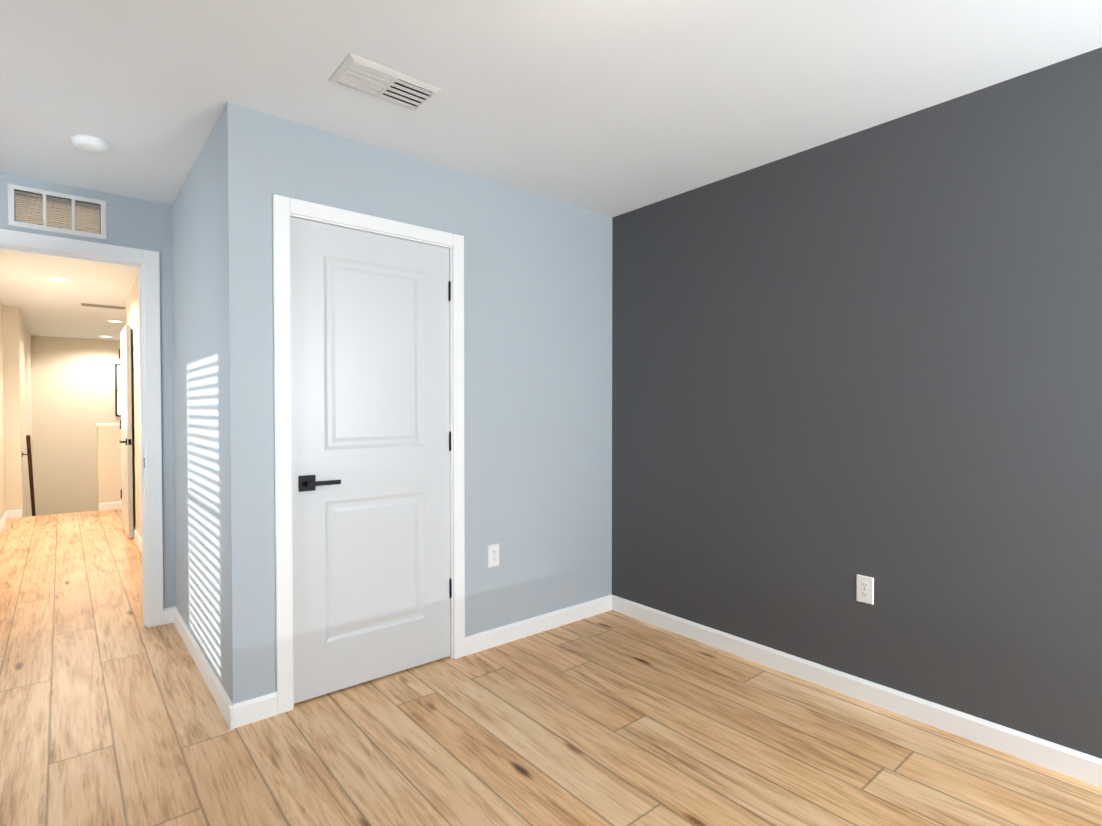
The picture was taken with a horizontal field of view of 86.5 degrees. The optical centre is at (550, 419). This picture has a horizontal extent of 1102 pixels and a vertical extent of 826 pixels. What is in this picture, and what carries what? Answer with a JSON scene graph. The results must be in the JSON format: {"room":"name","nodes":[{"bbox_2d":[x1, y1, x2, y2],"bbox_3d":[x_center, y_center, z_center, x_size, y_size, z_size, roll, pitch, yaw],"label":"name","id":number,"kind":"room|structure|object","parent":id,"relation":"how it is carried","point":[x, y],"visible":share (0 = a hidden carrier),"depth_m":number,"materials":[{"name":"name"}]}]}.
{"room":"empty bedroom","nodes":[
{"label":"empty bedroom","id":0,"kind":"room"},
{"bbox_2d":[0,301,32,520],"bbox_3d":[-5.704,1.326,6.081,0.255,5.220,8.334,-1,1,-40],"label":"wall","id":1,"kind":"structure","parent":0,"point":[10,451],"depth_m":6.70,"materials":[{"name":"paint"}]},
{"bbox_2d":[0,510,11,532],"bbox_3d":[-4.613,1.113,4.773,0.014,0.090,4.934,-1,1,-40],"label":"baseboard","id":2,"kind":"structure","parent":1,"relation":"attached to","point":[8,514],"depth_m":6.41,"materials":[{"name":"white wood"}]},
{"bbox_2d":[22,435,35,515],"bbox_3d":[-7.089,1.418,8.000,0.081,2.524,3.142,-1,1,-40],"label":"stair handrail","id":3,"kind":"object","parent":1,"relation":"attached to","point":[29,454],"visible":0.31,"depth_m":7.24,"materials":[{"name":"brown wood"}]},
{"bbox_2d":[31,335,120,515],"bbox_3d":[-7.357,1.255,10.209,2.750,5.220,0.120,-1,1,-40],"label":"wall","id":4,"kind":"structure","parent":0,"point":[73,390],"depth_m":9.63,"materials":[{"name":"paint"}]},
{"bbox_2d":[115,364,120,416],"bbox_3d":[-7.336,-0.503,10.099,0.300,0.900,0.030,-1,1,-40],"label":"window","id":5,"kind":"structure","parent":4,"relation":"in","point":[117,393],"depth_m":10.02,"materials":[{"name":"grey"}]},
{"bbox_2d":[0,173,175,607],"bbox_3d":[-2.248,-0.029,3.437,4.260,2.420,0.120,-1,1,-40],"label":"wall","id":6,"kind":"structure","parent":0,"point":[139,224],"depth_m":3.36,"materials":[{"name":"paint"}]},
{"bbox_2d":[7,183,106,239],"bbox_3d":[-2.580,-1.083,3.070,0.401,0.212,0.029,-1,1,-40],"label":"air vent","id":7,"kind":"object","parent":6,"relation":"in","point":[12,221],"visible":1,"depth_m":3.05,"materials":[{"name":"white metal"}]},
{"bbox_2d":[0,229,163,626],"bbox_3d":[-2.618,0.116,3.120,0.893,2.140,0.136,-1,1,-40],"label":"door frame","id":8,"kind":"structure","parent":6,"relation":"attached to","point":[147,261],"depth_m":3.32,"materials":[{"name":"white wood"}]},
{"bbox_2d":[97,426,121,509],"bbox_3d":[-4.906,0.591,7.815,1.810,1.030,0.120,-1,1,-40],"label":"wall","id":9,"kind":"structure","parent":0,"point":[109,465],"depth_m":7.26,"materials":[{"name":"paint"}]},
{"bbox_2d":[95,423,119,426],"bbox_3d":[-4.916,0.056,7.798,1.835,0.040,0.170,-1,1,-40],"label":"ledge","id":10,"kind":"object","parent":9,"relation":"on","point":[106,424],"depth_m":7.22,"materials":[{"name":"white wood"}]},
{"bbox_2d":[99,501,121,510],"bbox_3d":[-4.863,1.062,7.771,1.810,0.090,0.014,-1,1,-40],"label":"baseboard","id":11,"kind":"structure","parent":9,"relation":"attached to","point":[108,505],"depth_m":7.26,"materials":[{"name":"white wood"}]},
{"bbox_2d":[126,115,225,690],"bbox_3d":[-2.853,-0.044,4.312,0.155,2.420,4.970,-1,1,-40],"label":"wall","id":12,"kind":"structure","parent":0,"point":[197,302],"depth_m":2.79,"materials":[{"name":"paint"}]},
{"bbox_2d":[119,325,132,537],"bbox_3d":[-4.282,0.112,5.856,0.087,2.030,0.769,-1,1,-40],"label":"hall door","id":13,"kind":"structure","parent":12,"relation":"in","point":[126,427],"depth_m":5.63,"materials":[{"name":"white wood"}]},
{"bbox_2d":[133,526,141,551],"bbox_3d":[-3.368,1.111,4.870,0.014,0.090,3.484,-1,1,-40],"label":"baseboard","id":14,"kind":"structure","parent":12,"relation":"attached to","point":[136,536],"depth_m":5.35,"materials":[{"name":"white wood"}]},
{"bbox_2d":[168,606,239,729],"bbox_3d":[-1.720,1.146,2.843,0.020,0.090,1.500,-1,1,-40],"label":"baseboard","id":15,"kind":"structure","parent":12,"relation":"attached to","point":[230,711],"depth_m":2.62,"materials":[{"name":"white wood"}]},
{"bbox_2d":[221,102,611,703],"bbox_3d":[-0.470,-0.022,2.988,2.110,2.420,0.120,-1,1,-40],"label":"wall","id":16,"kind":"structure","parent":0,"point":[538,385],"depth_m":3.02,"materials":[{"name":"paint"}]},
{"bbox_2d":[273,194,464,713],"bbox_3d":[-0.814,0.142,2.692,0.884,2.102,0.136,-1,1,-40],"label":"door frame","id":17,"kind":"structure","parent":16,"relation":"attached to","point":[284,207],"depth_m":2.41,"materials":[{"name":"white wood"}]},
{"bbox_2d":[290,217,451,703],"bbox_3d":[-0.780,0.172,2.658,0.754,2.020,0.087,-1,1,-40],"label":"closet door","id":18,"kind":"structure","parent":16,"relation":"in","point":[371,450],"depth_m":2.63,"materials":[{"name":"white painted wood"},{"name":"matte black metal"}]},
{"bbox_2d":[488,544,498,567],"bbox_3d":[-0.297,0.712,3.062,0.070,0.115,0.008,-1,1,-40],"label":"outlet","id":19,"kind":"object","parent":16,"relation":"attached to","point":[493,555],"visible":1,"depth_m":3.06,"materials":[{"name":"white plastic"}]},
{"bbox_2d":[465,595,611,655],"bbox_3d":[-0.039,1.138,3.281,1.038,0.090,0.014,-1,1,-40],"label":"baseboard","id":20,"kind":"structure","parent":16,"relation":"attached to","point":[501,635],"depth_m":3.23,"materials":[{"name":"white wood"}]},
{"bbox_2d":[0,509,1101,825],"bbox_3d":[-2.045,1.234,3.217,4.500,0.100,10.620,-1,1,-40],"label":"floor","id":21,"kind":"structure","parent":0,"point":[110,713],"depth_m":2.19,"materials":[{"name":"brown wood"}]},
{"bbox_2d":[0,0,1101,340],"bbox_3d":[-3.175,-1.308,4.523,4.500,0.100,14.140,-1,1,-40],"label":"ceiling","id":22,"kind":"structure","parent":0,"point":[612,108],"depth_m":2.11,"materials":[{"name":"paint"}]},
{"bbox_2d":[47,277,70,280],"bbox_3d":[-4.435,-1.268,5.281,0.171,0.006,0.171,0,1,5],"label":"recessed light","id":23,"kind":"object","parent":22,"relation":"in","point":[59,278],"depth_m":5.26,"materials":[{"name":"white"}]},
{"bbox_2d":[71,134,110,154],"bbox_3d":[-2.028,-1.205,2.581,0.140,0.040,0.140,-1,1,-40],"label":"smoke detector","id":24,"kind":"object","parent":22,"relation":"attached to","point":[91,144],"visible":1,"depth_m":2.55,"materials":[{"name":"white plastic"}]},
{"bbox_2d":[81,303,125,308],"bbox_3d":[-5.100,-1.289,6.675,0.400,0.010,0.170,-1,1,-40],"label":"ceiling vent","id":25,"kind":"object","parent":22,"relation":"in","point":[101,306],"visible":0.98,"depth_m":6.64,"materials":[{"name":"grey metal"}]},
{"bbox_2d":[328,53,442,111],"bbox_3d":[-0.598,-1.211,2.128,0.350,0.010,0.210,-1,1,-40],"label":"ceiling vent","id":26,"kind":"object","parent":22,"relation":"in","point":[364,75],"visible":1,"depth_m":2.10,"materials":[{"name":"white metal"}]},
{"bbox_2d":[612,47,1101,758],"bbox_3d":[1.218,-0.017,2.709,0.120,2.420,5.686,-1,1,-40],"label":"wall","id":27,"kind":"structure","parent":0,"point":[840,365],"depth_m":2.39,"materials":[{"name":"grey paint"}]},
{"bbox_2d":[612,595,1101,787],"bbox_3d":[1.634,1.158,2.128,0.014,0.090,3.930,-1,1,-40],"label":"baseboard","id":28,"kind":"structure","parent":27,"relation":"attached to","point":[1078,765],"depth_m":2.39,"materials":[{"name":"white wood"}]},
{"bbox_2d":[856,574,873,604],"bbox_3d":[1.332,0.722,2.486,0.008,0.115,0.070,-1,1,-40],"label":"outlet","id":29,"kind":"object","parent":27,"relation":"attached to","point":[865,590],"visible":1,"depth_m":2.48,"materials":[{"name":"white plastic"}]}
]}

